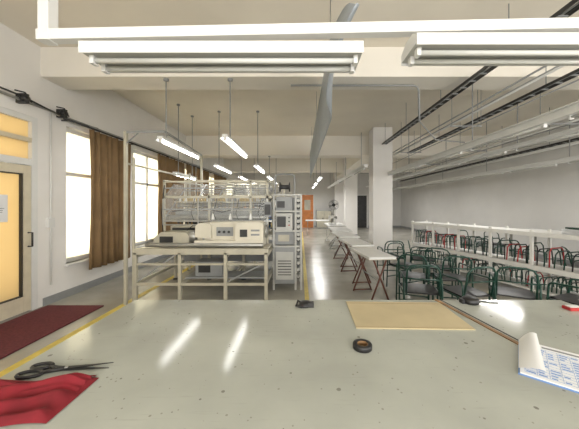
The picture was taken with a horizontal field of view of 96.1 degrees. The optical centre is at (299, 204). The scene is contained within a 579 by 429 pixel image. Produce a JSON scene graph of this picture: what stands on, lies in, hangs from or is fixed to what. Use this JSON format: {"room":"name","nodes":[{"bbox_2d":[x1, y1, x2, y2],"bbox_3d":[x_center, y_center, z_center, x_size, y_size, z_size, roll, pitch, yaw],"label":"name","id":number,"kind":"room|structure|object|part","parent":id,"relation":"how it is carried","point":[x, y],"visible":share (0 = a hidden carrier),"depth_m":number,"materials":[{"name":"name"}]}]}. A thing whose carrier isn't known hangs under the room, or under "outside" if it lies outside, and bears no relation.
{"room":"textile factory","nodes":[
{"label":"textile factory","id":0,"kind":"room"},
{"bbox_2d":[0,23,242,307],"bbox_3d":[-4.040,-0.425,7.700,0.200,3.950,20.600,0,0,0],"label":"wall","id":1,"kind":"structure","parent":0,"point":[20,58],"depth_m":4.24,"materials":[{"name":"paint"}]},
{"bbox_2d":[0,106,37,320],"bbox_3d":[-3.964,0.127,3.300,0.191,2.843,1.190,0,0,0],"label":"door","id":2,"kind":"structure","parent":1,"relation":"in","point":[18,131],"depth_m":3.69,"materials":[{"name":"white wood"}]},
{"bbox_2d":[0,194,7,221],"bbox_3d":[-3.982,0.045,3.370,0.006,0.370,0.340,0,0,0],"label":"notice","id":3,"kind":"object","parent":2,"relation":"attached to","point":[3,198],"visible":1,"depth_m":3.49,"materials":[{"name":"paper"}]},
{"bbox_2d":[65,128,90,266],"bbox_3d":[-4.010,-0.150,5.115,0.260,2.360,1.530,0,0,0],"label":"window","id":4,"kind":"structure","parent":1,"relation":"in","point":[78,165],"depth_m":4.72,"materials":[{"name":"white glass"}]},
{"bbox_2d":[43,255,171,305],"bbox_3d":[-3.930,1.490,10.990,0.020,0.120,14.020,0,0,0],"label":"baseboard","id":5,"kind":"structure","parent":1,"relation":"attached to","point":[66,293],"depth_m":4.84,"materials":[{"name":"grey paint"}]},
{"bbox_2d":[0,86,226,284],"bbox_3d":[-3.868,-0.160,7.750,0.145,2.819,12.500,0,0,0],"label":"conduit","id":6,"kind":"object","parent":1,"relation":"attached to","point":[20,98],"visible":1,"depth_m":4.07,"materials":[{"name":"metal"}]},
{"bbox_2d":[61,117,225,177],"bbox_3d":[-3.866,-1.400,8.900,0.148,0.036,9.400,0,0,0],"label":"rail","id":7,"kind":"object","parent":1,"relation":"attached to","point":[64,118],"visible":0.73,"depth_m":5.45,"materials":[{"name":"metal"}]},
{"bbox_2d":[89,129,130,269],"bbox_3d":[-3.807,-0.100,5.276,0.122,2.540,1.188,0,0,0],"label":"curtain","id":8,"kind":"object","parent":7,"relation":"hanging from","point":[106,152],"visible":0.86,"depth_m":5.07,"materials":[{"name":"brown fabric"}]},
{"bbox_2d":[157,154,183,233],"bbox_3d":[-3.807,-0.110,7.726,0.122,2.520,1.588,0,0,0],"label":"curtain","id":9,"kind":"object","parent":7,"relation":"hanging from","point":[167,164],"visible":0.57,"depth_m":7.50,"materials":[{"name":"brown fabric"}]},
{"bbox_2d":[186,164,194,223],"bbox_3d":[-3.807,-0.110,9.051,0.122,2.520,0.739,0,0,0],"label":"curtain","id":10,"kind":"object","parent":7,"relation":"hanging from","point":[188,167],"visible":0.3,"depth_m":9.07,"materials":[{"name":"brown fabric"}]},
{"bbox_2d":[197,168,208,210],"bbox_3d":[-3.807,-0.110,10.251,0.122,2.520,1.338,0,0,0],"label":"curtain","id":11,"kind":"object","parent":7,"relation":"hanging from","point":[205,173],"visible":0.19,"depth_m":10.32,"materials":[{"name":"brown fabric"}]},
{"bbox_2d":[214,174,226,210],"bbox_3d":[-3.807,-0.110,12.451,0.122,2.520,1.938,0,0,0],"label":"curtain","id":12,"kind":"object","parent":7,"relation":"hanging from","point":[216,177],"visible":0.12,"depth_m":12.13,"materials":[{"name":"brown fabric"}]},
{"bbox_2d":[133,150,157,247],"bbox_3d":[-4.010,-0.150,6.825,0.260,2.360,1.410,0,0,0],"label":"window","id":13,"kind":"structure","parent":1,"relation":"in","point":[146,180],"depth_m":6.79,"materials":[{"name":"white glass"}]},
{"bbox_2d":[183,167,185,223],"bbox_3d":[-4.010,-0.150,9.050,0.260,2.360,1.560,0,0,0],"label":"window","id":14,"kind":"structure","parent":1,"relation":"in","point":[184,167],"depth_m":9.03,"materials":[{"name":"white glass"}]},
{"bbox_2d":[209,175,213,207],"bbox_3d":[-4.010,-0.150,11.750,0.260,2.360,1.560,0,0,0],"label":"window","id":15,"kind":"structure","parent":1,"relation":"in","point":[210,176],"depth_m":11.75,"materials":[{"name":"white glass"}]},
{"bbox_2d":[227,183,232,194],"bbox_3d":[-4.010,-0.150,14.750,0.260,2.360,1.560,0,0,0],"label":"window","id":16,"kind":"structure","parent":1,"relation":"in","point":[231,183],"depth_m":15.11,"materials":[{"name":"white glass"}]},
{"bbox_2d":[177,104,179,143],"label":"lamp","id":17,"kind":"object","parent":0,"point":[178,105],"depth_m":6.19,"materials":[{"name":"metal"}]},
{"bbox_2d":[0,227,578,376],"bbox_3d":[1.530,1.599,7.700,11.340,0.103,21.000,0,0,0],"label":"floor","id":18,"kind":"structure","parent":0,"point":[325,278],"depth_m":4.94,"materials":[{"name":"concrete"}]},
{"bbox_2d":[0,305,103,358],"bbox_3d":[-3.430,1.540,2.990,0.860,0.017,1.980,0,0,0],"label":"entrance mat","id":19,"kind":"object","parent":18,"relation":"on","point":[17,333],"visible":1,"depth_m":3.33,"materials":[{"name":"red carpet"}]},
{"bbox_2d":[123,130,301,304],"bbox_3d":[-1.346,0.196,5.400,2.768,2.708,2.760,0,0,0],"label":"machine","id":20,"kind":"object","parent":18,"relation":"on","point":[214,238],"visible":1,"depth_m":4.59,"materials":[{"name":"beige paint"}]},
{"bbox_2d":[211,184,284,227],"bbox_3d":[-1.500,0.475,7.970,2.000,2.150,1.340,0,0,0],"label":"rack","id":21,"kind":"object","parent":18,"relation":"on","point":[211,184],"visible":0.06,"depth_m":7.42,"materials":[{"name":"beige metal"}]},
{"bbox_2d":[0,299,578,428],"bbox_3d":[0.352,1.122,1.036,3.140,0.856,1.775,0,0,0],"label":"table","id":22,"kind":"object","parent":18,"relation":"on","point":[178,364],"depth_m":1.11,"materials":[{"name":"laminate"}]},
{"bbox_2d":[0,372,97,426],"bbox_3d":[-1.050,0.674,0.925,0.480,0.046,0.281,0,0,0],"label":"fabric","id":23,"kind":"object","parent":22,"relation":"on","point":[21,401],"visible":1,"depth_m":0.92,"materials":[{"name":"red fabric"}]},
{"bbox_2d":[14,361,113,379],"bbox_3d":[-0.988,0.692,1.104,0.347,0.018,0.110,0,0,-7],"label":"scissors","id":24,"kind":"object","parent":22,"relation":"on","point":[40,371],"visible":1,"depth_m":1.10,"materials":[{"name":"black plastic"}]},
{"bbox_2d":[295,300,313,307],"bbox_3d":[0.031,0.681,1.799,0.128,0.038,0.091,0,0,0],"label":"thread clipper","id":25,"kind":"object","parent":22,"relation":"on","point":[303,303],"visible":1,"depth_m":1.77,"materials":[{"name":"black plastic"}]},
{"bbox_2d":[353,339,371,352],"bbox_3d":[0.305,0.688,1.270,0.092,0.025,0.092,0,0,0],"label":"tape roll","id":26,"kind":"object","parent":22,"relation":"on","point":[359,345],"visible":1,"depth_m":1.25,"materials":[{"name":"black plastic"}]},
{"bbox_2d":[346,301,474,329],"bbox_3d":[0.655,0.696,1.660,0.660,0.006,0.400,0,0,2],"label":"board","id":27,"kind":"object","parent":22,"relation":"on","point":[365,315],"visible":1,"depth_m":1.62,"materials":[{"name":"brown wood"}]},
{"bbox_3d":[1.064,0.697,1.608,0.048,0.005,0.631,0,0,-9],"label":"table edge strip","id":28,"kind":"part","parent":22,"relation":"part of","materials":[{"name":"brown wood"}]},
{"bbox_2d":[459,295,497,305],"bbox_3d":[1.280,0.680,1.860,0.261,0.040,0.110,0,0,0],"label":"measuring tape","id":29,"kind":"object","parent":22,"relation":"on","point":[470,300],"visible":1,"depth_m":1.84,"materials":[{"name":"black plastic"}]},
{"bbox_2d":[518,332,578,393],"bbox_3d":[1.149,0.667,1.095,0.352,0.065,0.352,0,0,40],"label":"pad","id":30,"kind":"object","parent":22,"relation":"on","point":[552,366],"visible":1,"depth_m":1.11,"materials":[{"name":"paper"}]},
{"bbox_2d":[562,305,578,310],"bbox_3d":[1.830,0.687,1.740,0.100,0.026,0.060,0,0,0],"label":"box","id":31,"kind":"object","parent":22,"relation":"on","point":[567,307],"visible":1,"depth_m":1.73,"materials":[{"name":"paint"}]},
{"bbox_2d":[305,220,328,234],"bbox_3d":[0.900,1.169,13.500,1.210,0.778,0.710,0,0,4],"label":"folding table","id":32,"kind":"object","parent":18,"relation":"on","point":[305,220],"visible":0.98,"depth_m":13.22,"materials":[{"name":"white laminate"}]},
{"bbox_2d":[316,210,331,227],"bbox_3d":[1.600,0.950,17.575,1.000,1.200,0.650,0,0,0],"label":"storage cabinet","id":33,"kind":"object","parent":18,"relation":"on","point":[320,214],"visible":0.82,"depth_m":17.28,"materials":[{"name":"beige metal"}]},
{"bbox_2d":[329,200,338,230],"bbox_3d":[1.969,0.621,15.471,0.524,1.858,0.454,0,0,-32],"label":"fan","id":34,"kind":"object","parent":18,"relation":"on","point":[333,203],"visible":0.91,"depth_m":15.48,"materials":[{"name":"grey metal"}]},
{"bbox_2d":[324,223,345,245],"bbox_3d":[1.400,1.169,10.600,0.710,0.778,1.610,0,0,0],"label":"folding table","id":35,"kind":"object","parent":18,"relation":"on","point":[326,224],"visible":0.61,"depth_m":9.89,"materials":[{"name":"white laminate"}]},
{"bbox_2d":[328,216,336,224],"bbox_3d":[1.315,0.605,10.525,0.330,0.349,0.450,0,0,0],"label":"sewing machine","id":36,"kind":"object","parent":35,"relation":"on","point":[329,217],"visible":1,"depth_m":10.35,"materials":[{"name":"white metal"}]},
{"bbox_2d":[334,173,343,223],"bbox_3d":[2.550,-0.425,16.850,0.640,3.950,0.540,0,0,0],"label":"column","id":37,"kind":"structure","parent":18,"relation":"on","point":[339,188],"depth_m":16.60,"materials":[{"name":"paint"}]},
{"bbox_2d":[328,227,352,254],"bbox_3d":[1.300,1.169,8.600,0.610,0.777,1.410,0,0,0],"label":"folding table","id":38,"kind":"object","parent":18,"relation":"on","point":[333,229],"visible":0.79,"depth_m":8.28,"materials":[{"name":"white laminate"}]},
{"bbox_2d":[332,232,359,266],"bbox_3d":[1.200,1.168,7.000,0.510,0.776,1.210,0,0,-3],"label":"folding table","id":39,"kind":"object","parent":18,"relation":"on","point":[338,234],"visible":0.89,"depth_m":6.65,"materials":[{"name":"white laminate"}]},
{"bbox_2d":[344,158,357,235],"bbox_3d":[2.550,-0.425,13.150,0.640,3.950,0.540,0,0,0],"label":"column","id":40,"kind":"structure","parent":18,"relation":"on","point":[350,184],"depth_m":12.90,"materials":[{"name":"paint"}]},
{"bbox_2d":[338,238,374,283],"bbox_3d":[1.180,1.168,5.600,0.460,0.776,1.110,0,0,-6],"label":"folding table","id":41,"kind":"object","parent":18,"relation":"on","point":[352,242],"visible":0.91,"depth_m":5.41,"materials":[{"name":"white laminate"}]},
{"bbox_2d":[349,247,396,299],"bbox_3d":[1.180,1.167,4.350,0.430,0.775,0.960,0,0,-7],"label":"folding table","id":42,"kind":"object","parent":18,"relation":"on","point":[370,253],"visible":0.8,"depth_m":4.18,"materials":[{"name":"white plastic"}]},
{"bbox_2d":[369,127,392,253],"bbox_3d":[2.550,-0.425,8.250,0.640,3.950,0.540,0,0,0],"label":"column","id":43,"kind":"structure","parent":18,"relation":"on","point":[380,156],"depth_m":8.00,"materials":[{"name":"paint"}]},
{"bbox_2d":[377,241,404,279],"bbox_3d":[1.949,1.139,5.580,0.464,0.823,0.544,0,0,2],"label":"chair","id":44,"kind":"object","parent":18,"relation":"on","point":[397,249],"visible":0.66,"depth_m":5.36,"materials":[{"name":"green metal"}]},
{"bbox_2d":[386,242,425,286],"bbox_3d":[1.942,1.139,4.818,0.464,0.823,0.544,0,0,-23],"label":"chair","id":45,"kind":"object","parent":18,"relation":"on","point":[404,257],"visible":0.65,"depth_m":4.85,"materials":[{"name":"green metal"}]},
{"bbox_2d":[396,254,429,299],"bbox_3d":[1.771,1.139,4.082,0.464,0.823,0.544,0,0,25],"label":"chair","id":46,"kind":"object","parent":18,"relation":"on","point":[426,275],"visible":0.79,"depth_m":3.96,"materials":[{"name":"green metal"}]},
{"bbox_2d":[398,264,442,299],"bbox_3d":[1.575,1.139,3.431,0.464,0.823,0.544,0,0,14],"label":"chair","id":47,"kind":"object","parent":18,"relation":"on","point":[427,289],"visible":0.8,"depth_m":3.29,"materials":[{"name":"green metal"}]},
{"bbox_2d":[407,239,436,282],"bbox_3d":[2.531,1.139,5.407,0.544,0.823,0.464,0,0,21],"label":"chair","id":48,"kind":"object","parent":18,"relation":"on","point":[412,258],"visible":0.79,"depth_m":5.28,"materials":[{"name":"green metal"}]},
{"bbox_2d":[419,229,439,257],"bbox_3d":[3.783,1.139,7.611,0.544,0.823,0.464,0,0,33],"label":"chair","id":49,"kind":"object","parent":18,"relation":"on","point":[419,229],"visible":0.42,"depth_m":7.62,"materials":[{"name":"green metal"}]},
{"bbox_2d":[423,247,455,296],"bbox_3d":[2.488,1.139,4.634,0.464,0.823,0.544,0,0,37],"label":"chair","id":50,"kind":"object","parent":18,"relation":"on","point":[428,257],"visible":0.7,"depth_m":4.49,"materials":[{"name":"green metal"}]},
{"bbox_2d":[429,256,473,299],"bbox_3d":[2.297,1.139,3.980,0.464,0.823,0.544,0,0,8],"label":"chair","id":51,"kind":"object","parent":18,"relation":"on","point":[458,276],"visible":0.62,"depth_m":3.80,"materials":[{"name":"green metal"}]},
{"bbox_2d":[443,234,467,263],"bbox_3d":[3.986,1.139,6.685,0.464,0.823,0.544,0,0,42],"label":"chair","id":52,"kind":"object","parent":18,"relation":"on","point":[454,234],"visible":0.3,"depth_m":6.53,"materials":[{"name":"green metal"}]},
{"bbox_2d":[436,266,496,299],"bbox_3d":[2.123,1.139,3.330,0.464,0.823,0.544,0,0,-9],"label":"chair","id":53,"kind":"object","parent":18,"relation":"on","point":[458,291],"visible":0.73,"depth_m":3.20,"materials":[{"name":"green metal"}]},
{"bbox_2d":[460,230,483,246],"bbox_3d":[4.794,1.139,7.319,0.464,0.823,0.544,0,0,-17],"label":"chair","id":54,"kind":"object","parent":18,"relation":"on","point":[460,230],"visible":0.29,"depth_m":7.32,"materials":[{"name":"green metal"}]},
{"bbox_2d":[476,237,504,271],"bbox_3d":[4.282,1.139,5.892,0.544,0.823,0.464,0,0,-25],"label":"chair","id":55,"kind":"object","parent":18,"relation":"on","point":[477,237],"visible":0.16,"depth_m":5.76,"materials":[{"name":"green metal"}]},
{"bbox_2d":[411,220,578,295],"bbox_3d":[3.887,0.985,5.089,0.530,1.130,4.185,0,0,-18],"label":"storage shelf","id":56,"kind":"object","parent":18,"relation":"on","point":[549,234],"visible":0.74,"depth_m":4.89,"materials":[{"name":"metal"}]},
{"bbox_2d":[416,229,578,293],"bbox_3d":[3.873,1.018,5.116,0.380,0.744,3.947,0,0,-18],"label":"frames","id":57,"kind":"object","parent":56,"relation":"in","point":[436,240],"visible":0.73,"depth_m":4.85,"materials":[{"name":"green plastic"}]},
{"bbox_2d":[561,227,578,235],"bbox_3d":[4.230,0.399,3.950,0.272,0.110,0.336,0,0,0],"label":"bundle","id":58,"kind":"object","parent":56,"relation":"on","point":[568,230],"visible":1,"depth_m":3.96,"materials":[{"name":"white"}]},
{"bbox_2d":[483,232,509,253],"bbox_3d":[5.582,1.139,7.392,0.544,0.823,0.464,0,0,-25],"label":"chair","id":59,"kind":"object","parent":18,"relation":"on","point":[484,232],"visible":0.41,"depth_m":7.29,"materials":[{"name":"green metal"}]},
{"bbox_2d":[488,266,541,299],"bbox_3d":[2.690,1.139,3.283,0.464,0.823,0.544,0,0,31],"label":"chair","id":60,"kind":"object","parent":18,"relation":"on","point":[500,290],"visible":0.67,"depth_m":3.18,"materials":[{"name":"green metal"}]},
{"bbox_2d":[509,240,546,277],"bbox_3d":[4.494,1.139,5.169,0.464,0.823,0.544,0,0,-17],"label":"chair","id":61,"kind":"object","parent":18,"relation":"on","point":[510,240],"visible":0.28,"depth_m":5.19,"materials":[{"name":"green metal"}]},
{"bbox_2d":[510,229,562,269],"bbox_3d":[5.900,1.080,5.400,1.200,0.940,2.400,0,0,-21],"label":"work table","id":62,"kind":"object","parent":18,"relation":"on","point":[511,235],"visible":0.15,"depth_m":6.47,"materials":[{"name":"white metal"}]},
{"bbox_2d":[546,278,578,305],"bbox_3d":[3.257,1.139,2.981,0.464,0.823,0.544,0,0,-21],"label":"chair","id":63,"kind":"object","parent":18,"relation":"on","point":[568,297],"visible":0.73,"depth_m":3.08,"materials":[{"name":"green metal"}]},
{"bbox_2d":[561,246,578,289],"bbox_3d":[4.833,1.139,4.411,0.544,0.823,0.464,0,0,33],"label":"chair","id":64,"kind":"object","parent":18,"relation":"on","point":[569,255],"visible":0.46,"depth_m":4.51,"materials":[{"name":"green metal"}]},
{"bbox_2d":[0,0,578,135],"bbox_3d":[1.530,-2.450,7.700,11.340,0.100,21.000,0,0,0],"label":"ceiling","id":65,"kind":"structure","parent":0,"point":[281,112],"depth_m":5.55,"materials":[{"name":"beige paint"}]},
{"bbox_2d":[41,47,578,89],"bbox_3d":[1.530,-2.175,4.175,10.940,0.450,0.450,0,0,0],"label":"ceiling beam","id":66,"kind":"structure","parent":65,"relation":"attached to","point":[65,67],"depth_m":3.98,"materials":[{"name":"beige paint"}]},
{"bbox_2d":[186,136,501,157],"bbox_3d":[1.530,-2.060,9.250,10.940,0.680,0.500,0,0,0],"label":"ceiling beam","id":67,"kind":"structure","parent":65,"relation":"attached to","point":[208,146],"depth_m":9.00,"materials":[{"name":"beige paint"}]},
{"bbox_2d":[291,84,464,142],"bbox_3d":[1.255,-1.473,4.200,2.811,0.946,0.032,0,0,0],"label":"conduit","id":68,"kind":"object","parent":65,"relation":"attached to","point":[292,85],"depth_m":4.19,"materials":[{"name":"grey metal"}]},
{"bbox_2d":[243,173,400,225],"bbox_3d":[1.530,-0.425,18.100,11.340,3.950,0.200,0,0,0],"label":"wall","id":69,"kind":"structure","parent":0,"point":[304,183],"depth_m":18.00,"materials":[{"name":"grey paint"}]},
{"bbox_2d":[302,194,313,226],"bbox_3d":[0.520,0.390,17.933,0.940,2.320,0.133,0,0,0],"label":"door","id":70,"kind":"structure","parent":69,"relation":"in","point":[307,199],"depth_m":17.94,"materials":[{"name":"orange paint"}]},
{"bbox_2d":[357,194,367,226],"bbox_3d":[4.100,0.400,17.959,1.200,2.300,0.079,0,0,0],"label":"door","id":71,"kind":"structure","parent":69,"relation":"in","point":[362,199],"depth_m":17.94,"materials":[{"name":"metal"}]},
{"bbox_2d":[224,158,435,172],"bbox_3d":[1.530,-2.060,13.650,10.940,0.680,0.500,0,0,0],"label":"ceiling beam","id":72,"kind":"structure","parent":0,"point":[236,165],"depth_m":13.40,"materials":[{"name":"beige paint"}]},
{"bbox_2d":[333,158,368,179],"bbox_3d":[2.550,-2.075,13.750,0.500,0.650,8.500,0,0,0],"label":"ceiling beam","id":73,"kind":"structure","parent":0,"point":[351,163],"depth_m":11.82,"materials":[{"name":"beige paint"}]},
{"bbox_2d":[360,66,578,182],"bbox_3d":[4.899,-1.946,9.800,3.998,0.888,16.000,0,0,0],"label":"pipes","id":74,"kind":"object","parent":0,"point":[555,68],"depth_m":5.63,"materials":[{"name":"grey metal"}]},
{"bbox_2d":[156,78,199,158],"bbox_3d":[-2.070,-1.440,4.570,0.140,1.020,1.460,0,0,0],"label":"lamp","id":75,"kind":"object","parent":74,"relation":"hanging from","point":[161,139],"visible":1,"depth_m":4.04,"materials":[{"name":"white metal"}]},
{"bbox_2d":[173,150,196,179],"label":"lamp","id":76,"kind":"object","parent":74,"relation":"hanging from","point":[192,176],"depth_m":6.43,"materials":[{"name":"white metal"}]},
{"bbox_2d":[191,115,193,147],"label":"lamp","id":77,"kind":"object","parent":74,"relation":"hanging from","point":[192,116],"depth_m":7.00,"materials":[{"name":"metal"}]},
{"bbox_2d":[214,111,232,173],"bbox_3d":[-2.070,-1.665,7.100,0.140,1.470,1.400,0,0,0],"label":"lamp","id":78,"kind":"object","parent":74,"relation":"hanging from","point":[215,165],"visible":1,"depth_m":6.83,"materials":[{"name":"white metal"}]},
{"bbox_2d":[220,78,247,157],"bbox_3d":[-1.080,-1.440,4.465,0.140,1.020,1.470,0,0,0],"label":"lamp","id":79,"kind":"object","parent":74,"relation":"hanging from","point":[226,138],"visible":1,"depth_m":4.01,"materials":[{"name":"white metal"}]},
{"bbox_2d":[254,111,264,173],"bbox_3d":[-1.080,-1.665,7.100,0.140,1.470,1.400,0,0,0],"label":"lamp","id":80,"kind":"object","parent":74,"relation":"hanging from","point":[257,166],"visible":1,"depth_m":6.64,"materials":[{"name":"white metal"}]},
{"bbox_2d":[267,156,273,179],"bbox_3d":[-1.080,-1.325,9.600,0.140,0.790,1.400,0,0,0],"label":"lamp","id":81,"kind":"object","parent":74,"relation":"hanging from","point":[269,177],"visible":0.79,"depth_m":9.14,"materials":[{"name":"white metal"}]},
{"bbox_2d":[35,0,578,73],"bbox_3d":[0.570,-1.558,1.365,3.861,1.685,0.198,0,0,0],"label":"lamp","id":82,"kind":"object","parent":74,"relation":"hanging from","point":[112,56],"depth_m":1.34,"materials":[{"name":"white metal"}]},
{"bbox_3d":[0.570,-1.625,1.360,3.861,1.550,0.060,0,0,0],"label":"lamp support frame","id":83,"kind":"part","parent":82,"relation":"part of","materials":[{"name":"white metal"}]},
{"bbox_3d":[1.285,-0.825,1.365,1.430,0.140,0.198,0,0,0],"label":"fluorescent lamp","id":84,"kind":"part","parent":82,"relation":"part of","materials":[{"name":"white metal"}]},
{"bbox_2d":[317,158,322,180],"bbox_3d":[0.800,-1.715,10.700,0.140,1.370,1.400,0,0,0],"label":"lamp","id":85,"kind":"object","parent":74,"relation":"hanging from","point":[320,176],"visible":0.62,"depth_m":10.19,"materials":[{"name":"white metal"}]},
{"bbox_2d":[310,0,358,176],"bbox_3d":[0.345,-1.660,5.259,0.234,1.480,7.281,0,0,0],"label":"strip","id":86,"kind":"object","parent":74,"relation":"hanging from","point":[324,112],"visible":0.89,"depth_m":3.61,"materials":[{"name":"metal"}]},
{"bbox_2d":[328,133,368,188],"bbox_3d":[1.650,-1.430,10.750,0.140,1.040,8.500,0,0,0],"label":"rail","id":87,"kind":"object","parent":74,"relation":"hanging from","point":[362,167],"visible":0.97,"depth_m":8.29,"materials":[{"name":"white metal"}]},
{"bbox_2d":[365,104,578,187],"bbox_3d":[4.100,-1.490,9.000,0.140,0.920,14.000,0,0,0],"label":"rail","id":88,"kind":"object","parent":74,"relation":"hanging from","point":[573,131],"visible":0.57,"depth_m":5.02,"materials":[{"name":"white metal"}]},
{"bbox_2d":[382,0,578,144],"bbox_3d":[2.550,-2.115,4.550,0.132,0.570,6.701,0,0,0],"label":"cable tray","id":89,"kind":"object","parent":74,"relation":"hanging from","point":[567,10],"visible":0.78,"depth_m":3.95,"materials":[{"name":"metal"}]},
{"bbox_2d":[387,84,578,174],"bbox_3d":[2.720,-1.405,4.550,0.160,1.090,6.700,0,0,0],"label":"rail","id":90,"kind":"object","parent":74,"relation":"hanging from","point":[570,111],"visible":0.97,"depth_m":3.44,"materials":[{"name":"white metal"}]},
{"bbox_2d":[393,120,578,189],"bbox_3d":[5.600,-1.405,9.250,0.160,1.090,13.500,0,0,0],"label":"rail","id":91,"kind":"object","parent":74,"relation":"hanging from","point":[571,159],"visible":0.83,"depth_m":6.92,"materials":[{"name":"white metal"}]},
{"bbox_2d":[401,107,578,180],"bbox_3d":[6.200,-1.925,9.505,0.132,0.950,13.010,0,0,0],"label":"cable tray","id":92,"kind":"object","parent":74,"relation":"hanging from","point":[574,139],"visible":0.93,"depth_m":7.61,"materials":[{"name":"metal"}]},
{"bbox_2d":[407,67,578,153],"bbox_3d":[3.750,-2.085,5.475,0.132,0.630,6.951,0,0,0],"label":"cable tray","id":93,"kind":"object","parent":74,"relation":"hanging from","point":[575,73],"visible":0.87,"depth_m":4.53,"materials":[{"name":"metal"}]},
{"bbox_2d":[401,116,578,261],"bbox_3d":[7.100,-0.425,7.700,0.200,3.950,20.600,0,0,0],"label":"wall","id":94,"kind":"structure","parent":0,"point":[546,198],"depth_m":8.69,"materials":[{"name":"grey paint"}]},
{"bbox_2d":[401,226,578,266],"bbox_3d":[6.990,1.490,7.700,0.020,0.120,20.600,0,0,0],"label":"baseboard","id":95,"kind":"structure","parent":94,"relation":"attached to","point":[576,263],"depth_m":8.66,"materials":[{"name":"grey paint"}]}
]}

